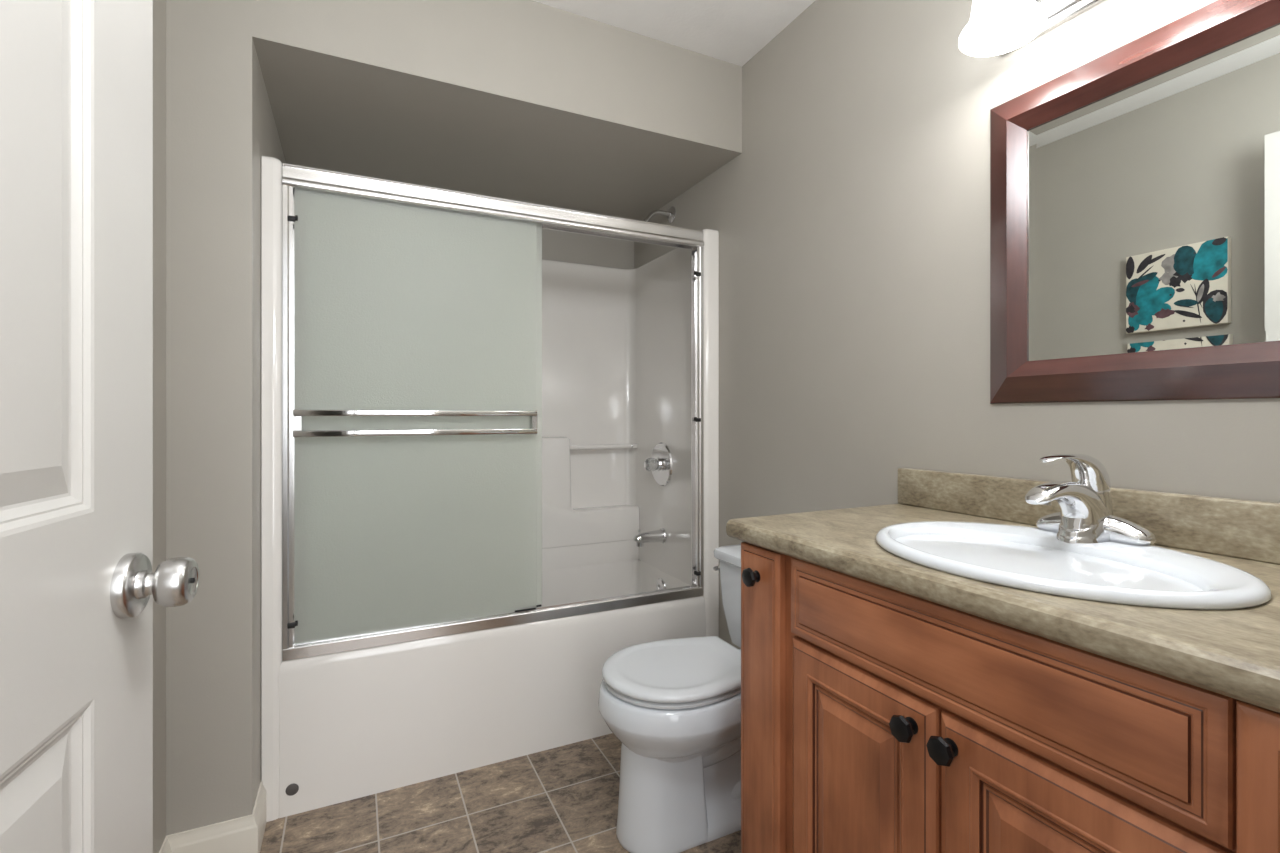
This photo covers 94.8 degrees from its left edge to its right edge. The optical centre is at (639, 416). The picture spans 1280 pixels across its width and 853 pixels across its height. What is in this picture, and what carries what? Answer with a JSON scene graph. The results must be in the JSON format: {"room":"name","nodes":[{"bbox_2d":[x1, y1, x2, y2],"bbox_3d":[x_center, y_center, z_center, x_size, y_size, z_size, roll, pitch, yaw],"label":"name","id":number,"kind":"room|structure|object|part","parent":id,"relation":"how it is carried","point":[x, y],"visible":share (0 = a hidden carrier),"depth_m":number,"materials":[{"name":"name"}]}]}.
{"room":"bathroom","nodes":[
{"label":"bathroom","id":0,"kind":"room"},
{"bbox_2d":[153,0,165,852],"bbox_3d":[-0.810,-0.077,0.590,0.120,2.430,1.850,0,0,-26],"label":"door frame","id":1,"kind":"structure","parent":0,"point":[159,6],"depth_m":1.38,"materials":[{"name":"beige paint"}]},
{"bbox_2d":[166,0,741,835],"bbox_3d":[-0.645,-0.077,2.194,1.820,2.430,0.930,0,0,-26],"label":"wall","id":2,"kind":"structure","parent":0,"point":[530,101],"depth_m":1.59,"materials":[{"name":"beige paint"}]},
{"bbox_2d":[159,781,265,852],"bbox_3d":[-0.725,1.078,0.771,0.190,0.118,1.861,0,0,-26],"label":"baseboard","id":3,"kind":"structure","parent":2,"relation":"attached to","point":[244,834],"depth_m":1.48,"materials":[{"name":"beige paint"}]},
{"bbox_2d":[282,163,703,660],"bbox_3d":[-0.395,-0.014,2.004,1.407,1.421,0.058,0,0,-26],"label":"shower door frame","id":4,"kind":"object","parent":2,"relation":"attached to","point":[550,217],"visible":0.98,"depth_m":1.93,"materials":[{"name":"metal"}]},
{"bbox_2d":[293,187,541,644],"bbox_3d":[-0.663,-0.011,1.858,0.743,1.340,0.066,0,0,-26],"label":"door","id":5,"kind":"structure","parent":4,"relation":"in","point":[415,414],"depth_m":1.84,"materials":[{"name":"white glass"}]},
{"bbox_3d":[-0.395,-0.692,2.004,1.407,0.065,0.058,0,0,-26],"label":"header rail","id":6,"kind":"part","parent":4,"relation":"part of","materials":[{"name":"metal"}]},
{"bbox_2d":[643,206,675,222],"bbox_3d":[0.067,-0.881,2.613,0.172,0.127,0.072,0,0,-26],"label":"shower head","id":7,"kind":"object","parent":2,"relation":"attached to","point":[671,213],"visible":0.78,"depth_m":2.62,"materials":[{"name":"silver metal"}]},
{"bbox_2d":[260,733,740,852],"bbox_3d":[-0.284,1.167,0.585,4.600,0.060,4.500,0,0,-26],"label":"floor","id":8,"kind":"structure","parent":0,"point":[562,799],"depth_m":1.68,"materials":[{"name":"tile"}]},
{"bbox_2d":[261,156,718,821],"bbox_3d":[-0.543,0.202,2.324,1.520,1.871,0.772,0,0,-26],"label":"shower","id":9,"kind":"object","parent":8,"relation":"on","point":[339,727],"visible":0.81,"depth_m":2.10,"materials":[{"name":"white plastic"}]},
{"bbox_2d":[279,539,705,817],"bbox_3d":[-0.526,0.867,2.299,1.448,0.542,0.706,0,0,-26],"label":"tub","id":10,"kind":"object","parent":9,"relation":"in","point":[354,724],"depth_m":1.90,"materials":[{"name":"white plastic"}]},
{"bbox_2d":[542,437,638,548],"bbox_3d":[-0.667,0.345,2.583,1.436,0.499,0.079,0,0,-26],"label":"soap shelf","id":11,"kind":"object","parent":9,"relation":"attached to","point":[590,485],"depth_m":2.80,"materials":[{"name":"white plastic"}]},
{"bbox_2d":[633,528,666,546],"bbox_3d":[0.040,0.533,2.605,0.150,0.072,0.069,0,0,-26],"label":"tub spout","id":12,"kind":"object","parent":9,"relation":"attached to","point":[659,536],"visible":1,"depth_m":2.59,"materials":[{"name":"silver metal"}]},
{"bbox_2d":[636,542,643,546],"bbox_3d":[0.000,0.557,2.586,0.034,0.022,0.034,0,0,-26],"label":"outlet","id":13,"kind":"object","parent":12,"relation":"attached to","point":[639,544],"depth_m":2.57,"materials":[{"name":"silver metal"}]},
{"bbox_2d":[644,442,672,485],"bbox_3d":[0.062,0.214,2.627,0.090,0.196,0.196,0,0,-26],"label":"shower valve","id":14,"kind":"object","parent":9,"relation":"attached to","point":[660,463],"visible":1,"depth_m":2.61,"materials":[{"name":"silver metal"}]},
{"bbox_3d":[0.051,0.214,2.622,0.050,0.060,0.060,0,0,-26],"label":"knob","id":15,"kind":"part","parent":14,"relation":"part of","materials":[{"name":"white plastic"}]},
{"bbox_3d":[0.093,0.765,2.642,0.013,0.076,0.076,0,0,-26],"label":"overflow plate","id":16,"kind":"part","parent":9,"relation":"part of","materials":[{"name":"silver metal"}]},
{"bbox_2d":[598,544,740,852],"bbox_3d":[0.215,0.785,1.700,0.699,0.704,0.471,0,0,-26],"label":"toilet","id":17,"kind":"object","parent":8,"relation":"on","point":[673,706],"visible":0.66,"depth_m":1.54,"materials":[{"name":"white ceramic"}]},
{"bbox_3d":[0.106,0.701,1.645,0.430,0.027,0.366,0,0,-26],"label":"seat lid","id":18,"kind":"part","parent":17,"relation":"part of","materials":[{"name":"white plastic"}]},
{"bbox_3d":[0.105,0.722,1.645,0.417,0.014,0.356,0,0,-26],"label":"seat","id":19,"kind":"part","parent":17,"relation":"part of","materials":[{"name":"white plastic"}]},
{"bbox_3d":[0.263,0.507,1.974,0.032,0.022,0.020,0,0,-26],"label":"flush lever","id":20,"kind":"part","parent":17,"relation":"part of","materials":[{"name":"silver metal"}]},
{"bbox_3d":[0.434,0.452,1.805,0.214,0.038,0.468,0,0,-26],"label":"tank lid","id":21,"kind":"part","parent":17,"relation":"part of","materials":[{"name":"white ceramic"}]},
{"bbox_3d":[0.440,0.608,1.807,0.196,0.274,0.446,0,0,-26],"label":"tank","id":22,"kind":"part","parent":17,"relation":"part of","materials":[{"name":"white ceramic"}]},
{"bbox_2d":[741,542,1279,852],"bbox_3d":[0.651,0.702,0.955,0.567,0.871,0.957,0,0,-26],"label":"vanity cabinet","id":23,"kind":"object","parent":8,"relation":"on","point":[875,718],"visible":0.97,"depth_m":0.81,"materials":[{"name":"brown wood"}]},
{"bbox_3d":[0.231,0.330,1.209,0.032,0.040,0.040,0,0,-26],"label":"knob","id":24,"kind":"part","parent":23,"relation":"part of","materials":[{"name":"black metal"}]},
{"bbox_3d":[0.251,0.647,1.216,0.020,0.751,0.129,0,0,-26],"label":"door","id":25,"kind":"part","parent":23,"relation":"part of","materials":[{"name":"brown wood"}]},
{"bbox_3d":[0.360,0.723,0.990,0.020,0.600,0.313,0,0,-26],"label":"door","id":26,"kind":"part","parent":23,"relation":"part of","materials":[{"name":"brown wood"}]},
{"bbox_3d":[0.394,0.462,0.873,0.032,0.040,0.040,0,0,-26],"label":"knob","id":27,"kind":"part","parent":23,"relation":"part of","materials":[{"name":"black metal"}]},
{"bbox_3d":[0.422,0.462,0.816,0.032,0.040,0.040,0,0,-26],"label":"knob","id":28,"kind":"part","parent":23,"relation":"part of","materials":[{"name":"black metal"}]},
{"bbox_2d":[726,468,1279,712],"bbox_3d":[0.654,0.200,0.968,0.552,0.133,0.995,0,0,-26],"label":"countertop","id":29,"kind":"structure","parent":23,"relation":"on","point":[1233,653],"depth_m":0.90,"materials":[{"name":"stone"}]},
{"bbox_2d":[876,521,1271,609],"bbox_3d":[0.630,0.286,0.935,0.414,0.156,0.518,0,0,-26],"label":"sink","id":30,"kind":"object","parent":29,"relation":"in","point":[1019,557],"visible":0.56,"depth_m":0.87,"materials":[{"name":"white ceramic"}]},
{"bbox_2d":[1025,454,1156,545],"bbox_3d":[0.737,0.144,1.029,0.214,0.162,0.169,0,0,-1],"label":"faucet","id":31,"kind":"object","parent":29,"relation":"on","point":[1085,515],"visible":0.99,"depth_m":0.99,"materials":[{"name":"silver metal"}]},
{"bbox_3d":[0.736,0.167,1.003,0.224,0.117,0.072,0,0,-26],"label":"spout","id":32,"kind":"part","parent":31,"relation":"part of","materials":[{"name":"silver metal"}]},
{"bbox_3d":[0.739,0.097,1.004,0.166,0.067,0.053,0,0,-26],"label":"lever","id":33,"kind":"part","parent":31,"relation":"part of","materials":[{"name":"silver metal"}]},
{"bbox_3d":[0.791,0.191,1.030,0.056,0.047,0.180,0,0,-26],"label":"plate","id":34,"kind":"part","parent":31,"relation":"part of","materials":[{"name":"silver metal"}]},
{"bbox_3d":[0.499,0.723,0.704,0.020,0.600,0.312,0,0,-26],"label":"door","id":35,"kind":"part","parent":23,"relation":"part of","materials":[{"name":"brown wood"}]},
{"bbox_3d":[0.599,0.646,0.498,0.021,0.753,0.136,0,0,-26],"label":"door","id":36,"kind":"part","parent":23,"relation":"part of","materials":[{"name":"brown wood"}]},
{"bbox_2d":[542,228,633,268],"bbox_3d":[-0.874,-0.077,2.666,1.820,2.430,0.120,0,0,-26],"label":"wall","id":37,"kind":"structure","parent":0,"point":[563,246],"depth_m":2.90,"materials":[{"name":"beige paint"}]},
{"bbox_2d":[533,0,814,65],"bbox_3d":[-0.284,-1.333,0.585,4.600,0.080,4.500,0,0,-26],"label":"ceiling","id":38,"kind":"structure","parent":0,"point":[731,31],"depth_m":1.91,"materials":[{"name":"paint"}]},
{"bbox_2d":[634,0,1279,648],"bbox_3d":[0.602,-0.077,1.849,0.120,2.430,2.880,0,0,-26],"label":"wall","id":39,"kind":"structure","parent":0,"point":[851,219],"depth_m":1.58,"materials":[{"name":"beige paint"}]},
{"bbox_2d":[959,0,1103,56],"bbox_3d":[0.845,-0.850,0.982,0.200,0.176,0.610,0,0,-26],"label":"vanity light","id":40,"kind":"object","parent":39,"relation":"attached to","point":[994,27],"visible":1,"depth_m":1.19,"materials":[{"name":"white glass"}]},
{"bbox_3d":[0.723,-0.831,1.177,0.058,0.092,0.058,0,0,-26],"label":"bulb","id":41,"kind":"part","parent":40,"relation":"part of","materials":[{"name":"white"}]},
{"bbox_3d":[0.723,-0.822,1.177,0.151,0.118,0.151,0,0,-26],"label":"lamp shade","id":42,"kind":"part","parent":40,"relation":"part of","materials":[{"name":"white glass"}]},
{"bbox_2d":[898,468,1279,564],"bbox_3d":[0.893,0.180,1.084,0.021,0.093,0.995,0,0,-26],"label":"backsplash","id":43,"kind":"structure","parent":39,"relation":"attached to","point":[1236,528],"depth_m":1.04,"materials":[{"name":"stone"}]},
{"bbox_2d":[990,0,1279,403],"bbox_3d":[0.919,-0.358,1.017,0.036,0.660,0.660,0,0,-26],"label":"wall mirror","id":44,"kind":"object","parent":39,"relation":"attached to","point":[1135,189],"visible":1,"depth_m":1.05,"materials":[{"name":"brown wood"}]},
{"bbox_3d":[0.387,-0.078,0.210,1.940,2.430,0.120,0,0,-26],"label":"wall","id":45,"kind":"structure","parent":0,"visible":0},
{"bbox_2d":[0,0,198,852],"bbox_3d":[-0.433,0.089,0.328,0.156,2.073,0.763,0,0,-24],"label":"door","id":46,"kind":"structure","parent":45,"relation":"in","point":[79,585],"depth_m":0.55,"materials":[{"name":"white paint"}]},
{"bbox_3d":[-0.517,0.179,0.635,0.059,0.067,0.067,0,0,-19],"label":"handle","id":47,"kind":"part","parent":46,"relation":"part of","materials":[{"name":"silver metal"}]}
]}

